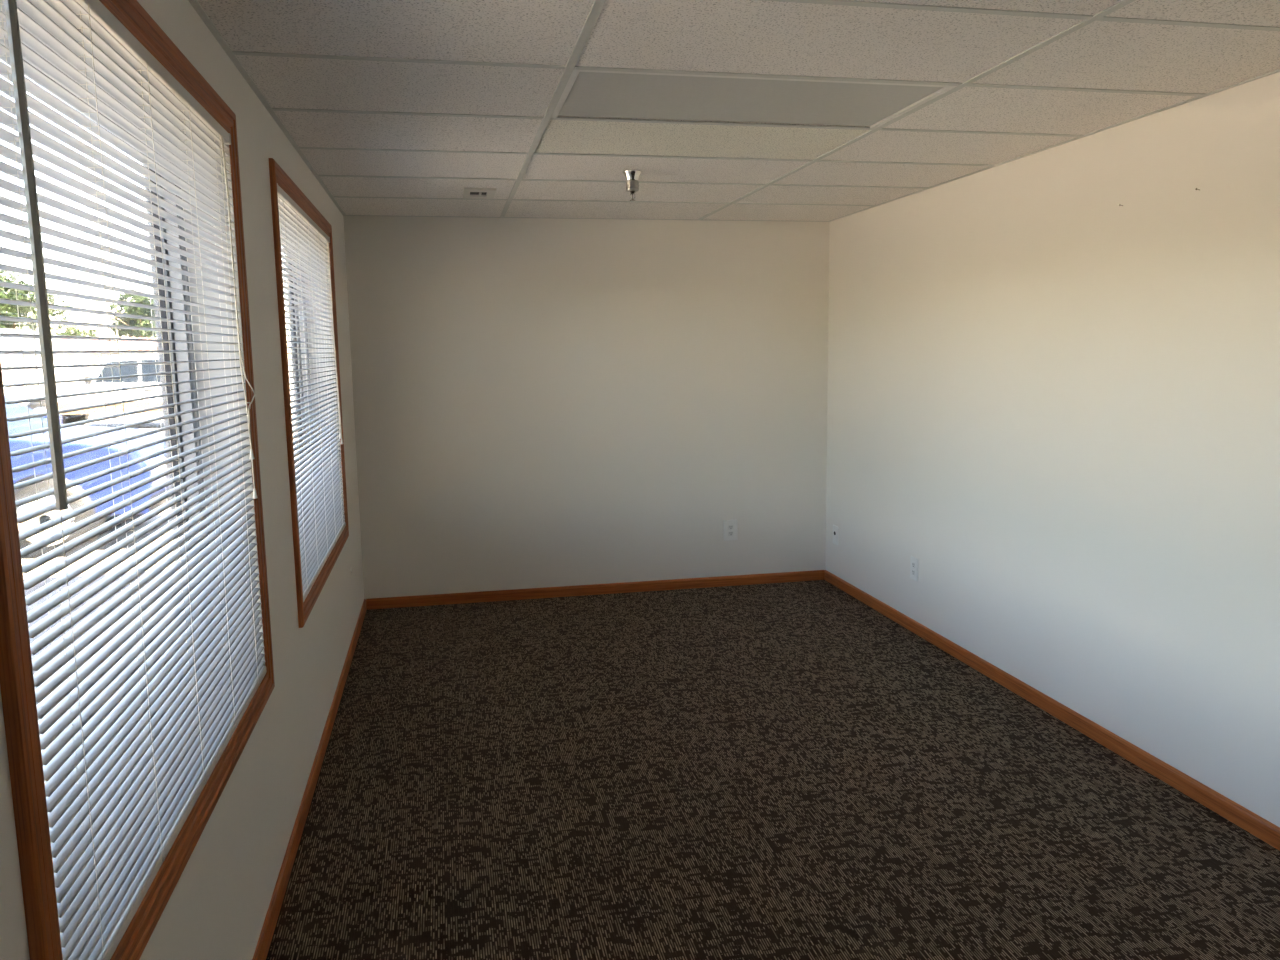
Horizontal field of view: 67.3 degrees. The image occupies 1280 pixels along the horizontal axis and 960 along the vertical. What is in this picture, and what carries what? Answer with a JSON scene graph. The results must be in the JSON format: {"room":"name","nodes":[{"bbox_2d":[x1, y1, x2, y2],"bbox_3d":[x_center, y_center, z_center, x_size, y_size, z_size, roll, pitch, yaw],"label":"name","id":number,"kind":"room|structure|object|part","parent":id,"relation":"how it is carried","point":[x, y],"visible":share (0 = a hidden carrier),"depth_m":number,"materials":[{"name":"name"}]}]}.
{"room":"empty office room","nodes":[
{"label":"empty office room","id":0,"kind":"room"},
{"bbox_2d":[0,0,363,959],"bbox_3d":[-0.995,-0.654,1.647,0.200,4.000,8.467,-2,8,-11],"label":"wall","id":1,"kind":"structure","parent":0,"point":[217,908],"depth_m":2.83,"materials":[{"name":"paint"}]},
{"bbox_2d":[0,0,274,959],"bbox_3d":[-1.003,-0.079,1.857,0.216,1.582,1.597,-2,8,-11],"label":"window","id":2,"kind":"structure","parent":1,"relation":"in","point":[19,704],"depth_m":1.91,"materials":[{"name":"brown wood"}]},
{"bbox_3d":[-0.752,0.016,1.133,0.018,1.582,0.066,-2,8,-11],"label":"casing","id":3,"kind":"part","parent":2,"relation":"part of","materials":[{"name":"brown wood"}]},
{"bbox_3d":[-1.082,-0.076,1.841,0.004,1.350,1.365,-2,8,-11],"label":"glass","id":4,"kind":"part","parent":2,"relation":"part of","materials":[{"name":"clear glass"}]},
{"bbox_2d":[0,0,266,959],"bbox_3d":[-0.907,-0.085,1.877,0.052,1.445,1.461,-2,8,-11],"label":"window blind","id":5,"kind":"object","parent":2,"relation":"attached to","point":[133,737],"visible":0.99,"depth_m":1.57,"materials":[{"name":"white plastic"}]},
{"bbox_3d":[-0.797,0.002,1.293,0.028,1.411,0.004,-2,8,-11],"label":"ladder cord","id":6,"kind":"part","parent":5,"relation":"part of","materials":[{"name":"white fabric"}]},
{"bbox_3d":[-0.857,-0.036,1.581,0.028,1.411,0.004,-2,8,-11],"label":"ladder cord","id":7,"kind":"part","parent":5,"relation":"part of","materials":[{"name":"white fabric"}]},
{"bbox_3d":[-0.918,-0.076,1.879,0.028,1.411,0.004,-2,8,-11],"label":"ladder cord","id":8,"kind":"part","parent":5,"relation":"part of","materials":[{"name":"white fabric"}]},
{"bbox_3d":[-0.907,0.621,1.971,0.028,0.021,1.451,-2,8,-11],"label":"rail","id":9,"kind":"part","parent":5,"relation":"part of","materials":[{"name":"white plastic"}]},
{"bbox_3d":[-0.980,-0.116,2.177,0.028,1.411,0.004,-2,8,-11],"label":"ladder cord","id":10,"kind":"part","parent":5,"relation":"part of","materials":[{"name":"white fabric"}]},
{"bbox_3d":[-1.039,-0.154,2.463,0.028,1.411,0.004,-2,8,-11],"label":"ladder cord","id":11,"kind":"part","parent":5,"relation":"part of","materials":[{"name":"white fabric"}]},
{"bbox_3d":[-1.026,-0.421,2.494,0.019,0.890,0.102,-1,8,2],"label":"lift cord","id":12,"kind":"part","parent":5,"relation":"part of","materials":[{"name":"white fabric"}]},
{"bbox_3d":[-0.917,-0.834,1.774,0.018,0.066,1.597,-2,8,-11],"label":"casing","id":13,"kind":"part","parent":2,"relation":"part of","materials":[{"name":"brown wood"}]},
{"bbox_3d":[-1.082,-0.076,1.841,0.030,1.402,1.417,-2,8,-11],"label":"sash","id":14,"kind":"part","parent":2,"relation":"part of","materials":[{"name":"grey plastic"}]},
{"bbox_3d":[-1.068,-0.077,1.843,0.083,1.450,1.465,-2,8,-11],"label":"frame","id":15,"kind":"part","parent":2,"relation":"part of","materials":[{"name":"grey plastic"}]},
{"bbox_3d":[-0.895,0.667,1.979,0.018,0.066,1.597,-2,8,-11],"label":"casing","id":16,"kind":"part","parent":2,"relation":"part of","materials":[{"name":"brown wood"}]},
{"bbox_3d":[-1.060,-0.183,2.619,0.018,1.582,0.066,-2,8,-11],"label":"casing","id":17,"kind":"part","parent":2,"relation":"part of","materials":[{"name":"brown wood"}]},
{"bbox_2d":[268,158,348,627],"bbox_3d":[-1.453,-0.372,4.034,0.216,1.574,1.690,-2,8,-11],"label":"window","id":18,"kind":"structure","parent":1,"relation":"in","point":[277,174],"depth_m":4.56,"materials":[{"name":"brown wood"}]},
{"bbox_3d":[-1.193,-0.271,3.265,0.018,1.574,0.066,-2,8,-11],"label":"casing","id":19,"kind":"part","parent":18,"relation":"part of","materials":[{"name":"brown wood"}]},
{"bbox_3d":[-1.533,-0.369,4.018,0.004,1.342,1.458,-2,8,-11],"label":"glass","id":20,"kind":"part","parent":18,"relation":"part of","materials":[{"name":"clear glass"}]},
{"bbox_3d":[-1.533,-0.369,4.018,0.030,1.394,1.510,-2,8,-11],"label":"sash","id":21,"kind":"part","parent":18,"relation":"part of","materials":[{"name":"grey plastic"}]},
{"bbox_3d":[-1.367,-1.123,3.951,0.018,0.066,1.690,-2,8,-11],"label":"casing","id":22,"kind":"part","parent":18,"relation":"part of","materials":[{"name":"brown wood"}]},
{"bbox_3d":[-1.518,-0.369,4.021,0.083,1.442,1.558,-2,8,-11],"label":"frame","id":23,"kind":"part","parent":18,"relation":"part of","materials":[{"name":"grey plastic"}]},
{"bbox_2d":[277,183,345,601],"bbox_3d":[-1.360,-0.378,4.054,0.048,1.437,1.554,-2,8,-11],"label":"window blind","id":24,"kind":"object","parent":18,"relation":"attached to","point":[321,523],"visible":0.92,"depth_m":3.92,"materials":[{"name":"white plastic"}]},
{"bbox_3d":[-1.236,-0.283,3.414,0.028,1.403,0.004,-2,8,-11],"label":"ladder cord","id":25,"kind":"part","parent":24,"relation":"part of","materials":[{"name":"white fabric"}]},
{"bbox_3d":[-1.300,-0.325,3.725,0.028,1.403,0.004,-2,8,-11],"label":"ladder cord","id":26,"kind":"part","parent":24,"relation":"part of","materials":[{"name":"white fabric"}]},
{"bbox_3d":[-1.367,-0.367,4.045,0.028,1.403,0.004,-2,8,-11],"label":"ladder cord","id":27,"kind":"part","parent":24,"relation":"part of","materials":[{"name":"white fabric"}]},
{"bbox_3d":[-1.358,0.324,4.148,0.028,0.021,1.544,-2,8,-11],"label":"rail","id":28,"kind":"part","parent":24,"relation":"part of","materials":[{"name":"white plastic"}]},
{"bbox_3d":[-1.433,-0.410,4.366,0.028,1.403,0.004,-2,8,-11],"label":"ladder cord","id":29,"kind":"part","parent":24,"relation":"part of","materials":[{"name":"white fabric"}]},
{"bbox_3d":[-1.497,-0.452,4.677,0.028,1.403,0.004,-2,8,-11],"label":"ladder cord","id":30,"kind":"part","parent":24,"relation":"part of","materials":[{"name":"white fabric"}]},
{"bbox_3d":[-1.490,-0.679,4.695,0.015,0.958,0.027,-2,8,-11],"label":"lift cord","id":31,"kind":"part","parent":24,"relation":"part of","materials":[{"name":"white fabric"}]},
{"bbox_3d":[-1.345,0.371,4.155,0.018,0.066,1.690,-2,8,-11],"label":"casing","id":32,"kind":"part","parent":18,"relation":"part of","materials":[{"name":"brown wood"}]},
{"bbox_3d":[-1.520,-0.481,4.842,0.018,1.574,0.066,-2,8,-11],"label":"casing","id":33,"kind":"part","parent":18,"relation":"part of","materials":[{"name":"brown wood"}]},
{"bbox_2d":[252,599,366,959],"bbox_3d":[-0.863,1.290,1.933,0.012,0.066,8.167,-2,8,-11],"label":"baseboard","id":34,"kind":"structure","parent":1,"relation":"attached to","point":[264,941],"depth_m":3.18,"materials":[{"name":"brown wood"}]},
{"bbox_2d":[343,216,829,598],"bbox_3d":[-0.263,-1.260,6.000,3.001,4.000,0.150,-2,8,-11],"label":"wall","id":35,"kind":"structure","parent":0,"point":[538,402],"depth_m":6.01,"materials":[{"name":"paint"}]},
{"bbox_2d":[366,570,823,609],"bbox_3d":[-0.218,0.700,6.187,2.977,0.066,0.012,-2,8,-11],"label":"baseboard","id":36,"kind":"structure","parent":35,"relation":"attached to","point":[688,583],"depth_m":6.16,"materials":[{"name":"brown wood"}]},
{"bbox_2d":[724,519,736,540],"bbox_3d":[0.593,0.329,6.302,0.092,0.136,0.018,-2,8,-11],"label":"power outlet","id":37,"kind":"object","parent":35,"relation":"attached to","point":[730,526],"visible":1,"depth_m":6.29,"materials":[{"name":"white plastic"}]},
{"bbox_2d":[188,0,1279,221],"bbox_3d":[0.565,-1.264,1.888,3.201,0.402,8.367,-2,8,-11],"label":"ceiling","id":38,"kind":"structure","parent":0,"point":[396,108],"depth_m":2.90,"materials":[{"name":"tile"}]},
{"bbox_2d":[463,188,495,198],"bbox_3d":[-0.809,-1.444,4.846,0.154,0.011,0.280,-2,8,-11],"label":"ceiling vent","id":39,"kind":"object","parent":38,"relation":"in","point":[469,193],"visible":1,"depth_m":4.84,"materials":[{"name":"metal"}]},
{"bbox_2d":[623,170,641,200],"bbox_3d":[-0.034,-1.327,4.341,0.086,0.128,0.086,-2,8,-11],"label":"sprinkler head","id":40,"kind":"object","parent":38,"relation":"attached to","point":[632,176],"visible":1,"depth_m":4.32},
{"bbox_2d":[551,69,956,128],"bbox_3d":[0.337,-1.276,3.129,1.194,0.094,0.585,-2,8,-11],"label":"ceiling light","id":41,"kind":"object","parent":38,"relation":"attached to","point":[587,93],"visible":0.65,"depth_m":3.11,"materials":[{"name":"white plastic"}]},
{"bbox_2d":[266,580,1279,959],"bbox_3d":[0.579,1.411,2.248,3.351,0.300,8.467,-2,8,-11],"label":"floor","id":42,"kind":"structure","parent":0,"point":[784,770],"depth_m":3.27,"materials":[{"name":"carpet"}]},
{"bbox_2d":[825,72,1279,826],"bbox_3d":[2.116,-0.785,2.273,0.150,4.000,8.467,-2,8,-11],"label":"wall","id":43,"kind":"structure","parent":0,"point":[1049,395],"depth_m":3.75,"materials":[{"name":"paint"}]},
{"bbox_2d":[832,525,837,544],"bbox_3d":[1.275,0.360,6.285,0.010,0.124,0.082,-2,8,-11],"label":"jack","id":44,"kind":"object","parent":43,"relation":"attached to","point":[835,528],"visible":1,"depth_m":6.28,"materials":[{"name":"white plastic"}]},
{"bbox_2d":[910,556,918,581],"bbox_3d":[1.492,0.483,5.236,0.009,0.126,0.082,-2,8,-11],"label":"power outlet","id":45,"kind":"object","parent":43,"relation":"attached to","point":[914,561],"visible":1,"depth_m":5.23,"materials":[{"name":"white plastic"}]},
{"bbox_2d":[824,570,1279,850],"bbox_3d":[2.065,1.167,2.523,0.012,0.066,8.167,-2,8,-11],"label":"baseboard","id":46,"kind":"structure","parent":43,"relation":"attached to","point":[1225,807],"depth_m":3.81,"materials":[{"name":"brown wood"}]}
]}

